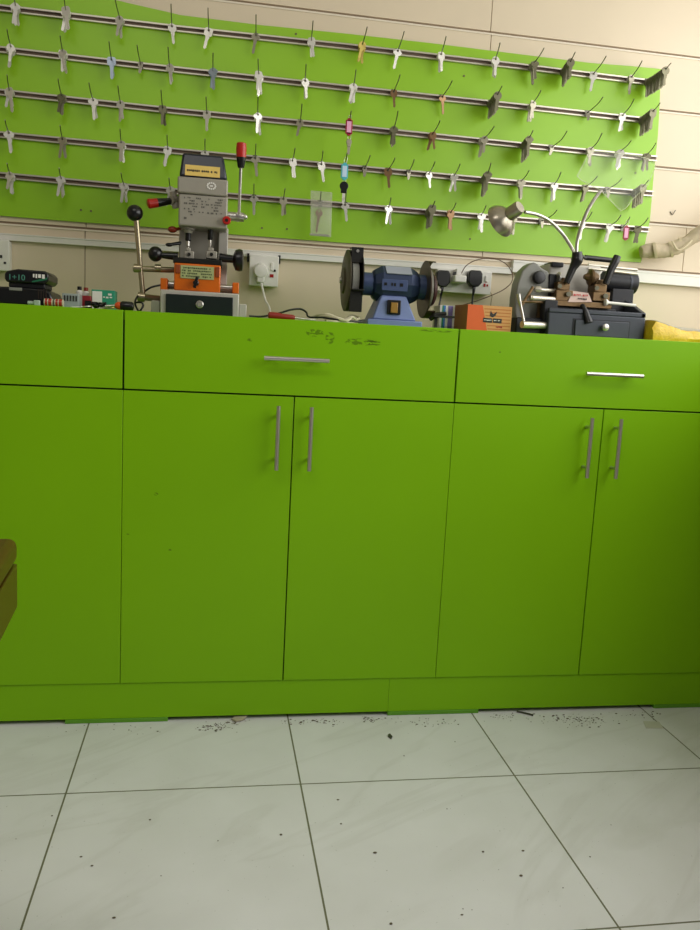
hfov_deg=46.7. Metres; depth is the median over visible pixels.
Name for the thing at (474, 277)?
plug
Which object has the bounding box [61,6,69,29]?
key
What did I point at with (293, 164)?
key
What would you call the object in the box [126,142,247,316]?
machine
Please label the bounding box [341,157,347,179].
tag
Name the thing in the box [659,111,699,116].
trim
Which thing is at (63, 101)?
key
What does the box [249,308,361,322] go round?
cable
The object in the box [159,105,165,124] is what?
key
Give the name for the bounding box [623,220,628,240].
tag
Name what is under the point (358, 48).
key
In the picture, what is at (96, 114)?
key
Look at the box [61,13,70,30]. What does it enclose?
key
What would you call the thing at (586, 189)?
key
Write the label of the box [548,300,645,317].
tray
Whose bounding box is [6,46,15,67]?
key
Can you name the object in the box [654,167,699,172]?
trim
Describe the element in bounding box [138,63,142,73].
key
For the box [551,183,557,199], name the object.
key
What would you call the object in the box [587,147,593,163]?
key
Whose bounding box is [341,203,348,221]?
key
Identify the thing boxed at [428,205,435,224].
key
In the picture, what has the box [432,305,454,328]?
carton
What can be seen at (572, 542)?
base cabinet
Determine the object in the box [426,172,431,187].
key
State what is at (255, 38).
key
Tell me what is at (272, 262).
wall socket
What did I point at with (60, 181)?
key
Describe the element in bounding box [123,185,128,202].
key
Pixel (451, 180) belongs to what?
key
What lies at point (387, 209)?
key
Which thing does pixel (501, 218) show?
lamp
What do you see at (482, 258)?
wire
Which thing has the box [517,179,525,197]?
key
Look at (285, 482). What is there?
base cabinet
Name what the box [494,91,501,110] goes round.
key
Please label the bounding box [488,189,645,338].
machine
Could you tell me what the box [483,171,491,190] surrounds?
key
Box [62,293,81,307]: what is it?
case
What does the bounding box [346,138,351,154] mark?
key
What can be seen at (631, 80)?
key
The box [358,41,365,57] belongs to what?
key
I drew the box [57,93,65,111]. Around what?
key
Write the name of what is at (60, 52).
key
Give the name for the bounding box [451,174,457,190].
key
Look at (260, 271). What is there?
plug
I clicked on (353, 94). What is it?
key
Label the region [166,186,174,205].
key
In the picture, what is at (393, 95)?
key
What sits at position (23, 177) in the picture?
hook rail
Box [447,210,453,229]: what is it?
key
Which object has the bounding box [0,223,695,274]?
trim
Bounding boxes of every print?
[182,267,211,277]
[187,169,216,173]
[384,282,402,286]
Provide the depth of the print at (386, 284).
2.17 m
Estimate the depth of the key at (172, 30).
2.27 m
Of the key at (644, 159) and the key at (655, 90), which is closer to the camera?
the key at (655, 90)
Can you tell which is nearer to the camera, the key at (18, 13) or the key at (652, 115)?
the key at (18, 13)
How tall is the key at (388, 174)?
0.059 m
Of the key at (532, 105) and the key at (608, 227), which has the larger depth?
the key at (608, 227)
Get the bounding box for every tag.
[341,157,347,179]
[345,115,352,135]
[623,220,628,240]
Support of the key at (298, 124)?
hanging from the hook rail at (18, 94)
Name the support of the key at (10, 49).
hanging from the hook rail at (19, 51)
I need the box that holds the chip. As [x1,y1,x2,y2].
[231,715,246,721]
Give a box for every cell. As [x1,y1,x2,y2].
[44,298,53,305]
[54,299,63,306]
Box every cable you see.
[90,302,106,308]
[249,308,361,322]
[308,313,359,322]
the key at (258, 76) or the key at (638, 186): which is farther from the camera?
the key at (638, 186)
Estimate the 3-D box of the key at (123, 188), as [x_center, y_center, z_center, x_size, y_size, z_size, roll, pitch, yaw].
[-0.641,-0.770,2.292,0.026,0.055,0.004,2,8,-8]
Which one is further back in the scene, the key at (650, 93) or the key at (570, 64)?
the key at (650, 93)
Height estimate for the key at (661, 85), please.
0.054 m
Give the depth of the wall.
2.46 m
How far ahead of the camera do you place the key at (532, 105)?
2.43 m
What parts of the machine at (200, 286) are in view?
ball knob, ball lever, power cord, pivot rod, pivot rod, knob, knob stem, lever, red knob, clamp knob, label plate, panel, panel knob, slide rod, slide rod, label plate, knob stem, red knob, knob, feed lever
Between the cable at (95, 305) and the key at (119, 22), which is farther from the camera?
the key at (119, 22)
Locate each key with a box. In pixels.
[3,131,13,152]
[5,89,13,106]
[5,92,14,112]
[5,173,14,193]
[6,44,14,61]
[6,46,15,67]
[6,87,13,106]
[6,172,13,188]
[10,3,20,25]
[12,9,20,25]
[56,176,65,195]
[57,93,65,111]
[58,49,66,68]
[58,50,66,71]
[58,94,65,114]
[58,137,66,157]
[59,137,66,157]
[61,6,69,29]
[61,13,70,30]
[61,177,65,195]
[88,98,97,119]
[90,99,97,118]
[107,57,115,78]
[115,16,123,35]
[116,18,124,38]
[117,100,124,118]
[117,141,125,161]
[119,183,127,202]
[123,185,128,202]
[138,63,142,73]
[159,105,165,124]
[160,107,166,125]
[163,146,171,166]
[166,64,173,81]
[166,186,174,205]
[168,23,175,43]
[203,27,212,48]
[203,111,210,130]
[208,68,217,89]
[250,196,257,214]
[251,33,259,53]
[251,156,259,176]
[253,113,261,132]
[255,71,261,89]
[255,73,262,91]
[279,197,286,215]
[289,158,296,177]
[296,119,303,135]
[301,78,308,98]
[308,37,314,56]
[315,209,322,232]
[317,162,325,181]
[340,181,347,203]
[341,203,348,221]
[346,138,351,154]
[349,83,357,101]
[350,84,356,102]
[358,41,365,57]
[358,48,364,63]
[384,168,391,187]
[385,205,391,223]
[385,205,392,224]
[389,126,397,145]
[390,90,396,107]
[393,49,401,68]
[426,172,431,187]
[427,133,433,150]
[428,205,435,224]
[429,132,436,148]
[436,53,443,71]
[438,52,444,71]
[439,95,445,113]
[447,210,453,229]
[449,174,453,191]
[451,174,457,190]
[477,213,485,232]
[479,138,485,156]
[481,136,487,152]
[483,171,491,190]
[492,56,499,75]
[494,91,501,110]
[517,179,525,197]
[525,136,533,155]
[527,67,533,84]
[529,100,535,118]
[531,60,538,78]
[550,183,556,201]
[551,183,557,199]
[567,58,574,76]
[582,184,588,200]
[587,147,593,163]
[589,71,596,91]
[605,224,613,241]
[615,149,624,166]
[618,113,625,131]
[628,75,633,90]
[633,225,641,242]
[635,188,638,205]
[637,186,639,204]
[639,184,646,202]
[642,116,644,133]
[642,153,647,171]
[643,153,650,169]
[647,112,649,130]
[648,77,651,94]
[649,109,656,128]
[654,74,656,91]
[655,72,658,90]
[657,72,660,88]
[660,69,666,86]
[662,66,669,85]
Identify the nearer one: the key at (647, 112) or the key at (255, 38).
the key at (255, 38)
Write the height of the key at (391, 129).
0.057 m
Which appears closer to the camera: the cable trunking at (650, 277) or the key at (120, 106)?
the key at (120, 106)
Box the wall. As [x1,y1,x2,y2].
[0,0,699,328]
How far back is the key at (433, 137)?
2.42 m
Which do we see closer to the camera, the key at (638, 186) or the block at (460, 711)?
the block at (460, 711)
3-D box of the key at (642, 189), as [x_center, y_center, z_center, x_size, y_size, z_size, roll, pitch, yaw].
[0.897,-0.831,2.483,0.023,0.057,0.004,1,9,-13]
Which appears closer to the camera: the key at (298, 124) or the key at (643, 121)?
the key at (298, 124)
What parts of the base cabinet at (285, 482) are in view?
door, handle, drawer, handle, handle, door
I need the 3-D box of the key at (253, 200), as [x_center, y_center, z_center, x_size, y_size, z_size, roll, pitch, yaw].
[-0.282,-0.761,2.376,0.026,0.056,0.003,4,8,8]
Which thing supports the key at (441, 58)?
hanging from the hook rail at (3, 8)
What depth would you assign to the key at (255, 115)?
2.31 m
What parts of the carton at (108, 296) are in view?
white panel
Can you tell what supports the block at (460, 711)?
on the floor
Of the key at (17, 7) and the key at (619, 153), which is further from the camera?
the key at (619, 153)
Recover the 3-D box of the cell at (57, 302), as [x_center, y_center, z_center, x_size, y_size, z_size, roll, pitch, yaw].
[-0.701,-0.391,1.953,0.020,0.019,0.019,2,8,-10]
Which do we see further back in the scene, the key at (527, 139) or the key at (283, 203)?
the key at (527, 139)
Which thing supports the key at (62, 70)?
hanging from the hook rail at (19, 51)
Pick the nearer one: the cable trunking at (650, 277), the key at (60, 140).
the key at (60, 140)
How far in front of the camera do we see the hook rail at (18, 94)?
2.38 m
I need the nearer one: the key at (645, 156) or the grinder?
the grinder
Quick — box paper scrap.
[643,721,662,727]
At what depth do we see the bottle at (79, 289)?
2.09 m
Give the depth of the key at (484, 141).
2.43 m
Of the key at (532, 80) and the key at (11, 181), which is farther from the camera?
the key at (532, 80)
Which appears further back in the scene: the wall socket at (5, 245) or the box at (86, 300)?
the wall socket at (5, 245)
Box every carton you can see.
[92,289,116,309]
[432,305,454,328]
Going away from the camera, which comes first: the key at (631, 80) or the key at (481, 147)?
the key at (481, 147)
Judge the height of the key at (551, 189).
0.058 m
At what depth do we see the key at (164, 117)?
2.30 m
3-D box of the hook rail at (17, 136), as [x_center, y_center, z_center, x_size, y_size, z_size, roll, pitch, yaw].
[-0.108,-0.885,2.334,2.204,0.031,0.146,2,8,-10]
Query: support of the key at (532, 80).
hanging from the hook rail at (3, 8)
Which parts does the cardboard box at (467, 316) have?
orange panel, tan panel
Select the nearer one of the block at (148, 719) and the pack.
the block at (148, 719)
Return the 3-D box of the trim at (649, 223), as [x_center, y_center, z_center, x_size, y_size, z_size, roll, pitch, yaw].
[-0.655,-0.820,2.334,4.250,0.004,0.002,2,8,-10]
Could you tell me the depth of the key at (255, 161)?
2.36 m
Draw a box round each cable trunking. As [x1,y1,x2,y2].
[0,233,512,273]
[511,260,699,287]
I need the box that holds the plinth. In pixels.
[0,672,699,720]
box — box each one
[82,295,91,307]
[454,304,511,331]
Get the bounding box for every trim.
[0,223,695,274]
[210,0,699,60]
[649,223,695,227]
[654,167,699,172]
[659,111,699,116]
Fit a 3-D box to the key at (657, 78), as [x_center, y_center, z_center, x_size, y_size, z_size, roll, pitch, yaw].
[0.936,-1.164,2.455,0.024,0.054,0.005,2,8,-8]
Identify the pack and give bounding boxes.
[643,320,699,342]
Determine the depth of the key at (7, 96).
2.22 m
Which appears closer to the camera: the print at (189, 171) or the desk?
the desk
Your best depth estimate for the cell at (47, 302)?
1.94 m
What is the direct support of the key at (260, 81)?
hanging from the hook rail at (19, 51)
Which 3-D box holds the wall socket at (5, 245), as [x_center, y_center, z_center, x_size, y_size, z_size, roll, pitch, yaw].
[-1.003,-0.593,2.293,0.081,0.084,0.037,2,8,-10]
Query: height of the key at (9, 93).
0.051 m
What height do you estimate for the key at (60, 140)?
0.057 m
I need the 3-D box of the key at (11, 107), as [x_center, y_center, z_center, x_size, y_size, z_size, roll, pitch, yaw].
[-0.937,-1.002,2.231,0.027,0.059,0.004,4,8,6]
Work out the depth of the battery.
1.94 m
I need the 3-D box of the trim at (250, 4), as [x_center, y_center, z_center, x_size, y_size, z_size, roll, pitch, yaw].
[-0.629,-1.328,2.260,4.250,0.012,0.002,2,8,-10]
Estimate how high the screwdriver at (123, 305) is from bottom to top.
0.024 m
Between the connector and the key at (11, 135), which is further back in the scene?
the key at (11, 135)
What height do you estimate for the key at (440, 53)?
0.056 m
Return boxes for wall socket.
[0,240,11,270]
[249,255,278,286]
[435,268,491,294]
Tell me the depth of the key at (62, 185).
2.26 m
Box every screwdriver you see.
[105,301,133,310]
[268,312,315,320]
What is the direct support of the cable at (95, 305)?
on the countertop
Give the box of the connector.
[28,300,40,304]
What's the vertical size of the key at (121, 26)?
0.054 m
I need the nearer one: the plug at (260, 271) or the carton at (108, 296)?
the carton at (108, 296)
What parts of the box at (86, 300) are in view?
black panel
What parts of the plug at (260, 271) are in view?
cord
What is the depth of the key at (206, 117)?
2.32 m
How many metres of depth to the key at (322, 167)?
2.39 m
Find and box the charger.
[0,286,61,305]
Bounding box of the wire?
[461,258,512,304]
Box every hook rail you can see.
[0,0,670,84]
[0,29,659,122]
[0,75,657,161]
[0,120,653,196]
[0,163,649,232]
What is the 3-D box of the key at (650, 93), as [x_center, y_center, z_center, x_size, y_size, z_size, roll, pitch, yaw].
[0.929,-1.169,2.496,0.024,0.054,0.005,2,8,-4]
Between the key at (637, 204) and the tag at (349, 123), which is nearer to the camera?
the tag at (349, 123)
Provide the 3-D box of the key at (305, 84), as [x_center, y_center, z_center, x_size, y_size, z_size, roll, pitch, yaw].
[-0.130,-1.088,2.339,0.025,0.055,0.003,-1,9,-27]
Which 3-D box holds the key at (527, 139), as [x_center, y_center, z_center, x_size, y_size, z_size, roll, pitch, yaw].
[0.531,-0.947,2.403,0.026,0.058,0.006,1,8,-10]
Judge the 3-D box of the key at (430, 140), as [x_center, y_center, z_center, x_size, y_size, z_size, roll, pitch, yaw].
[0.244,-0.971,2.432,0.025,0.053,0.005,2,8,-4]
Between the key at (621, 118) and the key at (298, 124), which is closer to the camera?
the key at (298, 124)
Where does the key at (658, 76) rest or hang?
hanging from the hook rail at (3, 8)
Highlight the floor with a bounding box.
[0,705,699,929]
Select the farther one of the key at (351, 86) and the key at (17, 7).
the key at (351, 86)
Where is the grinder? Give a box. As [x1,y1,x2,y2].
[339,247,454,327]
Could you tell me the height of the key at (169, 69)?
0.049 m
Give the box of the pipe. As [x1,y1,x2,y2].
[639,225,699,258]
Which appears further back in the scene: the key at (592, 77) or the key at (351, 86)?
the key at (592, 77)
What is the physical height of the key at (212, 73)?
0.060 m
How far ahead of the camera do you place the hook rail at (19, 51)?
2.37 m
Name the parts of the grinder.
plate, switch frame, name plate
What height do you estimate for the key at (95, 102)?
0.060 m
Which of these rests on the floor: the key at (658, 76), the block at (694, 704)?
the block at (694, 704)
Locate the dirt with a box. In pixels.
[51,710,657,924]
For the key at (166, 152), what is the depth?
2.31 m
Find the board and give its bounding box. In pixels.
[0,0,660,262]
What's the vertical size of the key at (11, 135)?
0.060 m
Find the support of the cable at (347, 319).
on the countertop
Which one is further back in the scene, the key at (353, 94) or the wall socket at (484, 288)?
the wall socket at (484, 288)
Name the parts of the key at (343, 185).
blade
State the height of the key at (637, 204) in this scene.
0.057 m
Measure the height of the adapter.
0.042 m
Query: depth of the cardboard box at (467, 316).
2.20 m
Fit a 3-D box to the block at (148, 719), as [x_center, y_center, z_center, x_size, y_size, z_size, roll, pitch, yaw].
[-0.607,0.650,2.130,0.256,0.011,0.098,2,8,-10]
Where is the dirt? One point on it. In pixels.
(210, 726)
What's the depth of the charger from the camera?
1.95 m
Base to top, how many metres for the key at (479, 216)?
0.058 m
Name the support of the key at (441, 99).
hanging from the hook rail at (19, 51)
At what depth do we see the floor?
1.69 m
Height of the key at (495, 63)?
0.055 m
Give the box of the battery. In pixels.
[5,269,57,290]
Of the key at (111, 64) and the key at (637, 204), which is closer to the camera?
the key at (111, 64)
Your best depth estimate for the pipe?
2.56 m
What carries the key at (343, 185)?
hanging from the tag at (344, 167)
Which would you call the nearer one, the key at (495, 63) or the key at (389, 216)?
the key at (495, 63)
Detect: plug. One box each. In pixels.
[253,263,270,311]
[435,270,450,304]
[466,270,482,303]
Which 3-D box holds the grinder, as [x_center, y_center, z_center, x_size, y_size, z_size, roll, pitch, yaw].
[0.123,-0.481,2.226,0.309,0.202,0.172,2,8,-10]
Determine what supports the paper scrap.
on the floor
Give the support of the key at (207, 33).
hanging from the hook rail at (3, 8)
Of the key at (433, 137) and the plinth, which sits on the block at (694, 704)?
the plinth
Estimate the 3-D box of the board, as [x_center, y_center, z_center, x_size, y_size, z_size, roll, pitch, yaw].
[-0.118,-0.979,2.395,2.212,0.610,0.006,2,8,-10]
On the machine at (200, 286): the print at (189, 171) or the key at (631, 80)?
the print at (189, 171)
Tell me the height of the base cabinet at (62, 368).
0.938 m
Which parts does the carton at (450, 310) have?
purple panel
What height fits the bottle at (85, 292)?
0.058 m
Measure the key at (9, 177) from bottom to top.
0.048 m
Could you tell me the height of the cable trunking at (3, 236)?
0.023 m
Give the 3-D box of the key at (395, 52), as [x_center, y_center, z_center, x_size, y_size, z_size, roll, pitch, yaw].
[0.138,-1.193,2.380,0.026,0.057,0.005,1,9,-14]
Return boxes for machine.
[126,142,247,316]
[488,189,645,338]
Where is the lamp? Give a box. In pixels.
[488,201,574,251]
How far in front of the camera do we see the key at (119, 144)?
2.26 m
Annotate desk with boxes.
[0,539,16,639]
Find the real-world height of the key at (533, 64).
0.053 m
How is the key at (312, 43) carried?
hanging from the hook rail at (3, 8)
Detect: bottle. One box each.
[76,286,82,294]
[83,287,89,295]
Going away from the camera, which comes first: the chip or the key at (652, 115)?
the chip
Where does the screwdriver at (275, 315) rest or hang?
on the countertop
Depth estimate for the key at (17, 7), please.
2.18 m
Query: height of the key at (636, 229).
0.056 m
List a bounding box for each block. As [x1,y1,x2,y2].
[65,717,167,723]
[386,709,477,714]
[650,703,699,707]
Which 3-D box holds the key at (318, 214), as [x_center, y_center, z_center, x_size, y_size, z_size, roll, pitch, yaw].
[-0.092,-0.718,2.383,0.022,0.069,0.002,2,8,-10]
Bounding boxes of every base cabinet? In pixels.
[0,303,124,684]
[120,310,458,682]
[435,329,699,676]
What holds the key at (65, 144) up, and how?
hanging from the hook rail at (17, 136)
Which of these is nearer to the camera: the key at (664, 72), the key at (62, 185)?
the key at (62, 185)
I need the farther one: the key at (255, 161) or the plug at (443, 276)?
the plug at (443, 276)
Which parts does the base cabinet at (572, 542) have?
door, drawer, handle, handle, handle, door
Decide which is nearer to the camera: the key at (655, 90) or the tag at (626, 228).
the key at (655, 90)
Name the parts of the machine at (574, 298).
feed lever, knob, vice handle, label plate, feed handle, handle, drawer, drawer knob, vice handle, guide rod, motor, stop rod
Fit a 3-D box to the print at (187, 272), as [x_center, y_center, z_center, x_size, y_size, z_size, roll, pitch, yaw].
[-0.388,-0.488,2.054,0.075,0.024,0.001,2,8,-10]
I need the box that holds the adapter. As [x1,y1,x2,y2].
[451,269,465,283]
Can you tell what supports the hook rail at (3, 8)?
attached to the board
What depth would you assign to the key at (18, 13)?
2.20 m

